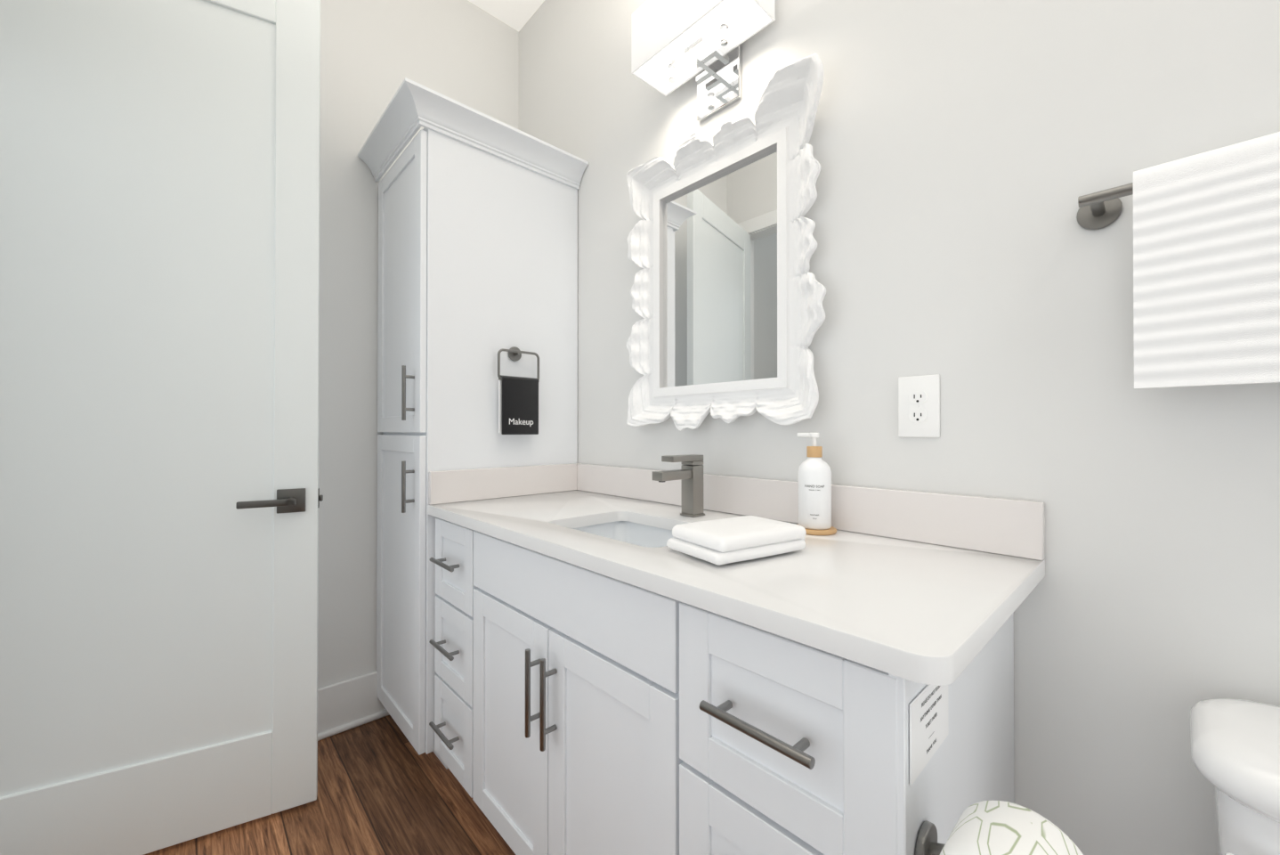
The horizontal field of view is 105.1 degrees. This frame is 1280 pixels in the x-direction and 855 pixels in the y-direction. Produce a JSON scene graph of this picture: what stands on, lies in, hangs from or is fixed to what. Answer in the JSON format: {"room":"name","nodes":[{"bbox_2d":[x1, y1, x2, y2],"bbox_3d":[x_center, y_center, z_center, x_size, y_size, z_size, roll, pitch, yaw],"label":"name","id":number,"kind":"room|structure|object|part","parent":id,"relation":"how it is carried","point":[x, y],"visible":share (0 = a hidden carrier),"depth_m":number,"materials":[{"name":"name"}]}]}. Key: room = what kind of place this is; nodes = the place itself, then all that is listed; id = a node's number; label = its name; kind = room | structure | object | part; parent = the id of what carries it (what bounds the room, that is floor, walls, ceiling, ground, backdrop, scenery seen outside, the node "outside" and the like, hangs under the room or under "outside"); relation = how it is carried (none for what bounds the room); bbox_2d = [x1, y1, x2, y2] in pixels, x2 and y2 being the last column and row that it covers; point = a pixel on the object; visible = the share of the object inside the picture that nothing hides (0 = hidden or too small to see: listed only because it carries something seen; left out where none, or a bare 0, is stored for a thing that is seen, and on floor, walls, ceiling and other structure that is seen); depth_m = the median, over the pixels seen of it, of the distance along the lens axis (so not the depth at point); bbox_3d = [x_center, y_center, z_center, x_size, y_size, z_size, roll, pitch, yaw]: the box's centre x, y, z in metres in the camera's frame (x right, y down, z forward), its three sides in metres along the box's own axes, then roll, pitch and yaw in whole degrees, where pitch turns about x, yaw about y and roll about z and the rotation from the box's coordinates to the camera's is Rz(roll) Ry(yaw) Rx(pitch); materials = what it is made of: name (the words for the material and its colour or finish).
{"room":"bathroom","nodes":[
{"label":"bathroom","id":0,"kind":"room"},
{"bbox_2d":[144,714,515,854],"bbox_3d":[-0.590,1.145,0.043,3.300,0.080,3.500,0,0,-43],"label":"floor","id":1,"kind":"structure","parent":0,"point":[384,787],"depth_m":1.41,"materials":[{"name":"brown wood"}]},
{"bbox_2d":[357,77,588,769],"bbox_3d":[-0.635,0.040,1.879,0.674,2.152,0.550,0,0,-43],"label":"tall cabinet","id":2,"kind":"object","parent":1,"relation":"on","point":[477,240],"visible":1,"depth_m":1.70,"materials":[{"name":"white paint"}]},
{"bbox_2d":[497,346,539,434],"bbox_3d":[-0.436,-0.133,1.749,0.165,0.316,0.052,0,0,-43],"label":"towel ring","id":3,"kind":"object","parent":2,"relation":"attached to","point":[518,405],"visible":1,"depth_m":1.73,"materials":[{"name":"black fabric"}]},
{"bbox_2d":[497,374,539,434],"bbox_3d":[-0.429,-0.077,1.741,0.144,0.205,0.030,0,0,-43],"label":"towel","id":4,"kind":"object","parent":3,"relation":"hanging from","point":[518,396],"depth_m":1.72,"materials":[{"name":"black fabric"}]},
{"bbox_2d":[429,517,1014,854],"bbox_3d":[0.009,0.693,1.233,0.601,0.839,1.402,0,0,-43],"label":"bathroom vanity","id":5,"kind":"object","parent":1,"relation":"on","point":[579,710],"visible":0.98,"depth_m":0.83,"materials":[{"name":"white paint"}]},
{"bbox_2d":[427,462,1045,685],"bbox_3d":[0.031,0.204,1.225,0.586,0.135,1.448,0,0,-43],"label":"countertop","id":6,"kind":"structure","parent":5,"relation":"on","point":[930,588],"depth_m":0.91,"materials":[{"name":"white stone"}]},
{"bbox_2d":[571,520,674,547],"bbox_3d":[-0.014,0.371,1.209,0.329,0.195,0.464,0,0,-43],"label":"sink","id":7,"kind":"object","parent":6,"relation":"in","point":[640,534],"visible":0.04,"depth_m":1.40,"materials":[{"name":"white ceramic"}]},
{"bbox_2d":[652,453,704,517],"bbox_3d":[0.104,0.159,1.318,0.163,0.166,0.050,0,0,-43],"label":"faucet","id":8,"kind":"object","parent":6,"relation":"on","point":[690,473],"visible":0.96,"depth_m":1.33,"materials":[{"name":"grey metal"}]},
{"bbox_2d":[666,515,806,565],"bbox_3d":[0.186,0.211,0.953,0.229,0.051,0.159,0,0,-32],"label":"folded hand towel","id":9,"kind":"object","parent":6,"relation":"on","point":[725,540],"visible":1,"depth_m":0.90,"materials":[{"name":"white fabric"}]},
{"bbox_2d":[797,432,836,534],"bbox_3d":[0.406,0.126,1.140,0.096,0.228,0.096,0,0,-43],"label":"soap dispenser","id":10,"kind":"object","parent":6,"relation":"on","point":[814,494],"visible":1,"depth_m":1.11,"materials":[{"name":"white plastic"}]},
{"bbox_2d":[909,684,948,785],"bbox_3d":[0.353,0.356,0.597,0.137,0.091,0.002,0,0,-43],"label":"sign","id":11,"kind":"object","parent":5,"relation":"attached to","point":[928,721],"visible":0.96,"depth_m":0.58,"materials":[{"name":"white paper"}]},
{"bbox_2d":[915,800,1083,854],"bbox_3d":[0.354,0.451,0.489,0.145,0.136,0.160,0,0,-43],"label":"toilet paper holder","id":12,"kind":"object","parent":5,"relation":"attached to","point":[992,827],"visible":1,"depth_m":0.47,"materials":[{"name":"white paper"}]},
{"bbox_2d":[1188,697,1279,854],"bbox_3d":[0.713,0.743,0.292,0.813,0.727,0.500,0,0,-43],"label":"toilet","id":13,"kind":"object","parent":1,"relation":"on","point":[1235,745],"visible":1,"depth_m":0.59,"materials":[{"name":"white ceramic"}]},
{"bbox_2d":[317,0,518,688],"bbox_3d":[-1.782,-0.385,1.266,3.200,2.995,0.100,0,0,-43],"label":"wall","id":14,"kind":"structure","parent":0,"point":[374,53],"depth_m":1.86,"materials":[{"name":"paint"}]},
{"bbox_2d":[0,0,323,854],"bbox_3d":[-1.315,-0.100,1.272,0.831,2.400,0.140,0,0,-30],"label":"door","id":15,"kind":"structure","parent":14,"relation":"in","point":[160,497],"depth_m":1.28,"materials":[{"name":"white paint"}]},
{"bbox_2d":[317,670,389,740],"bbox_3d":[-1.359,1.025,1.562,1.088,0.178,0.028,0,0,-43],"label":"baseboard","id":16,"kind":"structure","parent":14,"relation":"attached to","point":[347,704],"depth_m":1.80,"materials":[{"name":"white paint"}]},
{"bbox_2d":[467,0,544,31],"bbox_3d":[-0.590,-1.930,0.062,3.300,0.080,3.500,0,0,-43],"label":"ceiling","id":17,"kind":"structure","parent":0,"point":[516,14],"depth_m":2.20,"materials":[{"name":"paint"}]},
{"bbox_2d":[518,0,1279,854],"bbox_3d":[0.551,-0.386,1.110,0.189,2.995,3.500,0,0,-43],"label":"wall","id":18,"kind":"structure","parent":0,"point":[966,153],"depth_m":0.96,"materials":[{"name":"paint"}]},
{"bbox_2d":[631,0,775,122],"bbox_3d":[0.173,-1.085,1.381,0.176,0.305,0.395,0,0,-43],"label":"sconce","id":19,"kind":"object","parent":18,"relation":"attached to","point":[676,44],"visible":1,"depth_m":1.39,"materials":[{"name":"white glass"}]},
{"bbox_3d":[0.206,-0.438,1.407,0.087,0.896,0.703,0,0,-43],"label":"mirror","id":20,"kind":"part","parent":18,"relation":"part of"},
{"bbox_2d":[898,373,939,437],"bbox_3d":[0.593,-0.045,1.046,0.008,0.131,0.081,0,0,-43],"label":"electrical outlet","id":21,"kind":"object","parent":18,"relation":"attached to","point":[919,406],"visible":1,"depth_m":1.04,"materials":[{"name":"white plastic"}]},
{"bbox_2d":[1076,131,1279,388],"bbox_3d":[0.947,-0.230,0.598,0.098,0.339,0.630,0,0,-43],"label":"towel bar","id":22,"kind":"object","parent":18,"relation":"attached to","point":[1206,268],"visible":1,"depth_m":0.69,"materials":[{"name":"white fabric"}]}
]}

